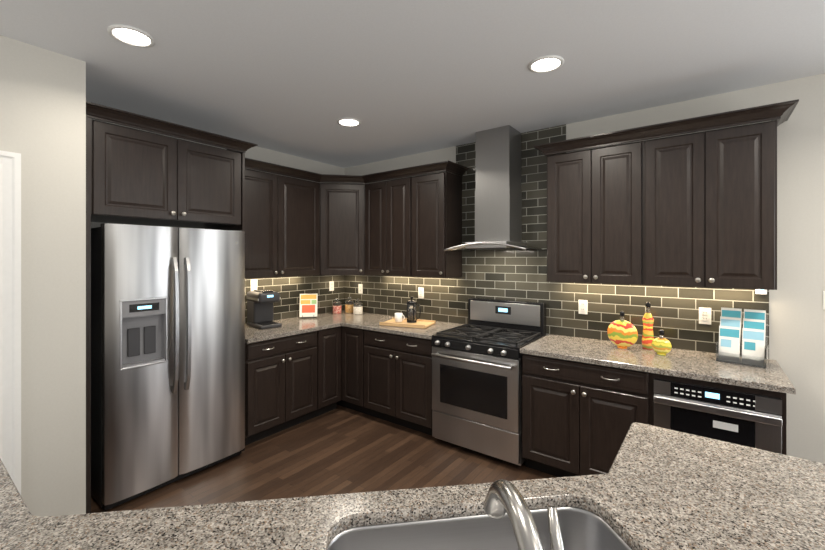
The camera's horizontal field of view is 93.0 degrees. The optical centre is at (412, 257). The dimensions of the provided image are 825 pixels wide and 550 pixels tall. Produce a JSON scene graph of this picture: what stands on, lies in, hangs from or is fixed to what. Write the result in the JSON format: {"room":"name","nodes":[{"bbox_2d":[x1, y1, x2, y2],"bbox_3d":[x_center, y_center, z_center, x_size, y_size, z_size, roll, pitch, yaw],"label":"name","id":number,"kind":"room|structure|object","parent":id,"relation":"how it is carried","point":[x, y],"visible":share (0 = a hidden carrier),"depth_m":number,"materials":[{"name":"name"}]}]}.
{"room":"kitchen","nodes":[
{"label":"kitchen","id":0,"kind":"room"},
{"bbox_2d":[91,405,556,512],"bbox_3d":[-0.683,1.608,-0.801,7.440,0.060,9.240,0,0,37],"label":"floor","id":1,"kind":"structure","parent":0,"point":[339,449],"depth_m":2.95,"materials":[{"name":"brown wood"}]},
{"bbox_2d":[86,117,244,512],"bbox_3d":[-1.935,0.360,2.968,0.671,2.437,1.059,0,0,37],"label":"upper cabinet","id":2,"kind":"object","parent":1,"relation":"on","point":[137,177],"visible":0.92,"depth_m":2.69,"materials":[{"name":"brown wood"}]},
{"bbox_2d":[91,223,244,510],"bbox_3d":[-1.852,0.681,2.942,0.766,1.794,0.910,0,0,37],"label":"fridge","id":3,"kind":"object","parent":1,"relation":"on","point":[167,355],"visible":1,"depth_m":2.64,"materials":[{"name":"grey metal"}]},
{"bbox_2d":[245,326,341,445],"bbox_3d":[-1.288,1.138,3.810,0.696,0.880,1.061,0,0,37],"label":"base cabinet","id":4,"kind":"object","parent":1,"relation":"on","point":[292,380],"visible":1,"depth_m":3.55,"materials":[{"name":"brown wood"}]},
{"bbox_2d":[245,317,340,342],"bbox_3d":[-1.307,0.680,3.799,0.679,0.034,1.020,0,0,37],"label":"countertop","id":5,"kind":"structure","parent":4,"relation":"on","point":[322,321],"depth_m":3.67,"materials":[{"name":"stone"}]},
{"bbox_2d":[246,289,281,328],"bbox_3d":[-1.440,0.489,3.795,0.335,0.347,0.219,0,0,45],"label":"coffee maker","id":6,"kind":"object","parent":5,"relation":"on","point":[260,309],"visible":1,"depth_m":3.75,"materials":[{"name":"grey plastic"}]},
{"bbox_2d":[341,326,364,413],"bbox_3d":[-0.407,1.138,4.203,0.303,0.880,0.662,0,0,37],"label":"base cabinet","id":7,"kind":"object","parent":1,"relation":"on","point":[353,339],"depth_m":3.94,"materials":[{"name":"brown wood"}]},
{"bbox_2d":[365,330,431,435],"bbox_3d":[0.043,1.138,3.865,0.822,0.880,0.662,0,0,37],"label":"base cabinet","id":8,"kind":"object","parent":1,"relation":"on","point":[387,376],"depth_m":3.58,"materials":[{"name":"brown wood"}]},
{"bbox_2d":[312,310,463,338],"bbox_3d":[-0.351,0.680,4.147,1.791,0.034,0.684,0,0,37],"label":"countertop","id":9,"kind":"structure","parent":8,"relation":"on","point":[367,321],"depth_m":3.90,"materials":[{"name":"stone"}]},
{"bbox_2d":[299,294,317,318],"bbox_3d":[-1.143,0.530,4.305,0.190,0.262,0.131,0,0,-11],"label":"card","id":10,"kind":"object","parent":9,"relation":"on","point":[308,305],"visible":1,"depth_m":4.32,"materials":[{"name":"paper"}]},
{"bbox_2d":[333,298,341,313],"bbox_3d":[-0.901,0.570,4.682,0.110,0.185,0.110,0,0,37],"label":"jar","id":11,"kind":"object","parent":9,"relation":"on","point":[337,306],"visible":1,"depth_m":4.64,"materials":[{"name":"clear glass"}]},
{"bbox_2d":[345,296,353,312],"bbox_3d":[-0.762,0.565,4.734,0.110,0.195,0.110,0,0,37],"label":"jar","id":12,"kind":"object","parent":9,"relation":"on","point":[349,306],"visible":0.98,"depth_m":4.69,"materials":[{"name":"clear glass"}]},
{"bbox_2d":[353,299,362,314],"bbox_3d":[-0.643,0.572,4.626,0.118,0.180,0.118,0,0,37],"label":"jar","id":13,"kind":"object","parent":9,"relation":"on","point":[357,307],"visible":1,"depth_m":4.58,"materials":[{"name":"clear glass"}]},
{"bbox_2d":[379,296,435,328],"bbox_3d":[-0.047,0.523,3.879,0.480,0.279,0.300,0,0,23],"label":"cutting board","id":14,"kind":"object","parent":9,"relation":"on","point":[412,320],"visible":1,"depth_m":3.85,"materials":[{"name":"brown wood"}]},
{"bbox_2d":[394,312,404,322],"bbox_3d":[-0.129,0.597,3.910,0.104,0.085,0.080,0,0,37],"label":"mug","id":15,"kind":"object","parent":14,"relation":"on","point":[398,316],"depth_m":3.89,"materials":[{"name":"white ceramic"}]},
{"bbox_2d":[0,422,824,549],"bbox_3d":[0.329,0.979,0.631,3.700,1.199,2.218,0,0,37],"label":"countertop","id":16,"kind":"structure","parent":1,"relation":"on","point":[656,488],"depth_m":1.04,"materials":[{"name":"stone"}]},
{"bbox_2d":[483,479,584,549],"bbox_3d":[0.167,0.521,0.614,0.216,0.283,0.236,0,0,37],"label":"faucet","id":17,"kind":"object","parent":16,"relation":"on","point":[502,497],"depth_m":0.59,"materials":[{"name":"metal"}]},
{"bbox_2d":[431,298,545,465],"bbox_3d":[0.655,0.984,3.346,0.769,1.188,0.739,0,0,37],"label":"stove","id":18,"kind":"object","parent":1,"relation":"on","point":[477,383],"visible":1,"depth_m":3.13,"materials":[{"name":"silver metal"}]},
{"bbox_2d":[522,353,665,476],"bbox_3d":[1.330,1.138,2.899,0.836,0.880,0.662,0,0,37],"label":"base cabinet","id":19,"kind":"object","parent":1,"relation":"on","point":[579,418],"depth_m":2.65,"materials":[{"name":"brown wood"}]},
{"bbox_2d":[520,334,795,394],"bbox_3d":[1.574,0.680,2.706,1.459,0.034,0.679,0,0,37],"label":"countertop","id":20,"kind":"structure","parent":19,"relation":"on","point":[697,365],"depth_m":2.50,"materials":[{"name":"stone"}]},
{"bbox_2d":[607,311,637,348],"bbox_3d":[1.545,0.527,2.885,0.208,0.270,0.088,0,0,37],"label":"bottle","id":21,"kind":"object","parent":20,"relation":"on","point":[622,332],"visible":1,"depth_m":2.86,"materials":[{"name":"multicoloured glass"}]},
{"bbox_2d":[642,302,653,349],"bbox_3d":[1.720,0.491,2.860,0.082,0.342,0.082,0,0,37],"label":"bottle","id":22,"kind":"object","parent":20,"relation":"on","point":[648,333],"visible":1,"depth_m":2.83,"materials":[{"name":"multicoloured glass"}]},
{"bbox_2d":[651,329,671,355],"bbox_3d":[1.703,0.576,2.679,0.119,0.174,0.069,0,0,37],"label":"decorative bottle","id":23,"kind":"object","parent":20,"relation":"on","point":[661,345],"visible":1,"depth_m":2.66,"materials":[{"name":"multicoloured glass"}]},
{"bbox_2d":[716,307,767,368],"bbox_3d":[2.102,0.497,2.497,0.242,0.331,0.200,0,0,45],"label":"brochure holder","id":24,"kind":"object","parent":20,"relation":"on","point":[743,339],"visible":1,"depth_m":2.47,"materials":[{"name":"plastic"}]},
{"bbox_2d":[653,378,782,453],"bbox_3d":[1.869,0.940,2.442,0.571,0.404,0.628,0,0,37],"label":"microwave","id":25,"kind":"object","parent":19,"relation":"in","point":[752,420],"visible":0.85,"depth_m":2.19,"materials":[{"name":"grey metal"}]},
{"bbox_2d":[0,35,824,516],"bbox_3d":[-0.683,0.222,-0.801,7.440,2.713,9.240,0,0,37],"label":"wall","id":26,"kind":"structure","parent":0,"point":[42,111],"depth_m":2.24,"materials":[{"name":"paint"}]},
{"bbox_2d":[0,150,20,494],"bbox_3d":[-2.388,0.518,1.674,0.120,2.121,1.005,0,0,37],"label":"door frame","id":27,"kind":"structure","parent":26,"relation":"attached to","point":[10,310],"depth_m":2.01,"materials":[{"name":"white paint"}]},
{"bbox_2d":[245,169,318,278],"bbox_3d":[-1.428,-0.312,3.907,0.356,1.004,1.048,0,0,37],"label":"upper cabinet","id":28,"kind":"object","parent":26,"relation":"attached to","point":[281,226],"visible":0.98,"depth_m":3.84,"materials":[{"name":"brown wood"}]},
{"bbox_2d":[245,275,343,324],"bbox_3d":[-1.370,0.427,4.275,0.007,0.472,1.703,0,0,37],"label":"backsplash","id":29,"kind":"structure","parent":26,"relation":"attached to","point":[290,290],"depth_m":4.38,"materials":[{"name":"tile"}]},
{"bbox_2d":[251,279,256,290],"bbox_3d":[-1.599,0.278,3.956,0.008,0.116,0.070,0,0,37],"label":"electrical outlet","id":30,"kind":"object","parent":29,"relation":"attached to","point":[253,285],"visible":0.88,"depth_m":3.95,"materials":[{"name":"white plastic"}]},
{"bbox_2d":[329,281,333,290],"bbox_3d":[-0.985,0.344,4.775,0.008,0.116,0.070,0,0,37],"label":"electrical outlet","id":31,"kind":"object","parent":29,"relation":"attached to","point":[331,285],"visible":1,"depth_m":4.77,"materials":[{"name":"white plastic"}]},
{"bbox_2d":[319,183,364,274],"bbox_3d":[-0.794,-0.312,4.496,0.663,1.004,0.658,0,0,37],"label":"upper cabinet","id":32,"kind":"object","parent":26,"relation":"attached to","point":[341,228],"visible":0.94,"depth_m":4.27,"materials":[{"name":"brown wood"}]},
{"bbox_2d":[86,101,468,183],"bbox_3d":[-0.977,-0.874,3.310,1.772,0.118,2.752,0,0,37],"label":"crown molding","id":33,"kind":"structure","parent":32,"relation":"attached to","point":[116,116],"depth_m":3.16,"materials":[{"name":"brown wood"}]},
{"bbox_2d":[365,172,461,277],"bbox_3d":[-0.025,-0.312,4.108,1.046,1.004,0.356,0,0,37],"label":"upper cabinet","id":34,"kind":"object","parent":26,"relation":"attached to","point":[413,226],"visible":1,"depth_m":3.90,"materials":[{"name":"brown wood"}]},
{"bbox_2d":[444,125,546,251],"bbox_3d":[0.725,-0.596,3.440,0.748,1.075,0.506,0,0,37],"label":"range hood","id":35,"kind":"object","parent":26,"relation":"attached to","point":[498,208],"visible":0.98,"depth_m":3.43,"materials":[{"name":"silver metal"}]},
{"bbox_2d":[344,124,768,358],"bbox_3d":[0.736,-0.236,3.755,3.984,1.796,0.007,0,0,37],"label":"backsplash","id":36,"kind":"structure","parent":26,"relation":"attached to","point":[518,275],"depth_m":3.47,"materials":[{"name":"tile"}]},
{"bbox_2d":[358,284,362,293],"bbox_3d":[-0.635,0.378,4.773,0.070,0.116,0.008,0,0,37],"label":"electrical outlet","id":37,"kind":"object","parent":36,"relation":"attached to","point":[360,288],"visible":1,"depth_m":4.77,"materials":[{"name":"white plastic"}]},
{"bbox_2d":[418,288,423,298],"bbox_3d":[0.090,0.380,4.229,0.070,0.116,0.008,0,0,37],"label":"electrical outlet","id":38,"kind":"object","parent":36,"relation":"attached to","point":[420,292],"visible":1,"depth_m":4.22,"materials":[{"name":"white plastic"}]},
{"bbox_2d":[579,300,587,313],"bbox_3d":[1.409,0.407,3.239,0.070,0.116,0.008,0,0,37],"label":"electrical outlet","id":39,"kind":"object","parent":36,"relation":"attached to","point":[583,306],"visible":1,"depth_m":3.24,"materials":[{"name":"white plastic"}]},
{"bbox_2d":[699,307,710,324],"bbox_3d":[2.057,0.409,2.754,0.070,0.116,0.008,0,0,37],"label":"electrical outlet","id":40,"kind":"object","parent":36,"relation":"attached to","point":[704,315],"visible":1,"depth_m":2.75,"materials":[{"name":"white plastic"}]},
{"bbox_2d":[547,140,646,284],"bbox_3d":[1.424,-0.312,3.040,0.668,1.004,0.325,0,0,37],"label":"upper cabinet","id":41,"kind":"object","parent":26,"relation":"attached to","point":[597,197],"depth_m":2.88,"materials":[{"name":"brown wood"}]},
{"bbox_2d":[647,120,776,289],"bbox_3d":[1.965,-0.312,2.634,0.685,1.004,0.325,0,0,37],"label":"upper cabinet","id":42,"kind":"object","parent":26,"relation":"attached to","point":[698,209],"depth_m":2.47,"materials":[{"name":"brown wood"}]},
{"bbox_2d":[533,99,798,156],"bbox_3d":[1.677,-0.851,2.805,1.514,0.073,0.395,0,0,37],"label":"crown molding","id":43,"kind":"structure","parent":42,"relation":"attached to","point":[780,112],"depth_m":2.56,"materials":[{"name":"brown wood"}]},
{"bbox_2d":[755,289,766,294],"bbox_3d":[2.283,0.215,2.565,0.055,0.046,0.036,0,0,37],"label":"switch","id":44,"kind":"object","parent":42,"relation":"attached to","point":[760,291],"visible":0.58,"depth_m":2.55,"materials":[{"name":"white plastic"}]},
{"bbox_2d":[823,291,824,309],"bbox_3d":[2.555,0.260,2.390,0.070,0.116,0.008,0,0,37],"label":"light switch","id":45,"kind":"object","parent":26,"relation":"attached to","point":[824,300],"visible":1,"depth_m":2.41,"materials":[{"name":"white plastic"}]},
{"bbox_2d":[0,0,824,167],"bbox_3d":[-0.683,-1.175,-0.801,7.440,0.080,9.240,0,0,37],"label":"ceiling","id":46,"kind":"structure","parent":0,"point":[396,78],"depth_m":2.24,"materials":[{"name":"paint"}]},
{"bbox_2d":[107,24,154,47],"bbox_3d":[-1.435,-1.130,2.004,0.200,0.009,0.200,0,0,37],"label":"recessed light","id":47,"kind":"object","parent":46,"relation":"in","point":[131,36],"visible":1,"depth_m":1.99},
{"bbox_2d":[337,118,360,126],"bbox_3d":[-0.531,-1.130,3.273,0.200,0.009,0.200,0,0,37],"label":"recessed light","id":48,"kind":"object","parent":46,"relation":"in","point":[350,122],"visible":1,"depth_m":3.28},
{"bbox_2d":[528,55,563,72],"bbox_3d":[0.781,-1.130,2.294,0.200,0.009,0.200,0,0,37],"label":"recessed light","id":49,"kind":"object","parent":46,"relation":"in","point":[546,64],"visible":1,"depth_m":2.29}
]}

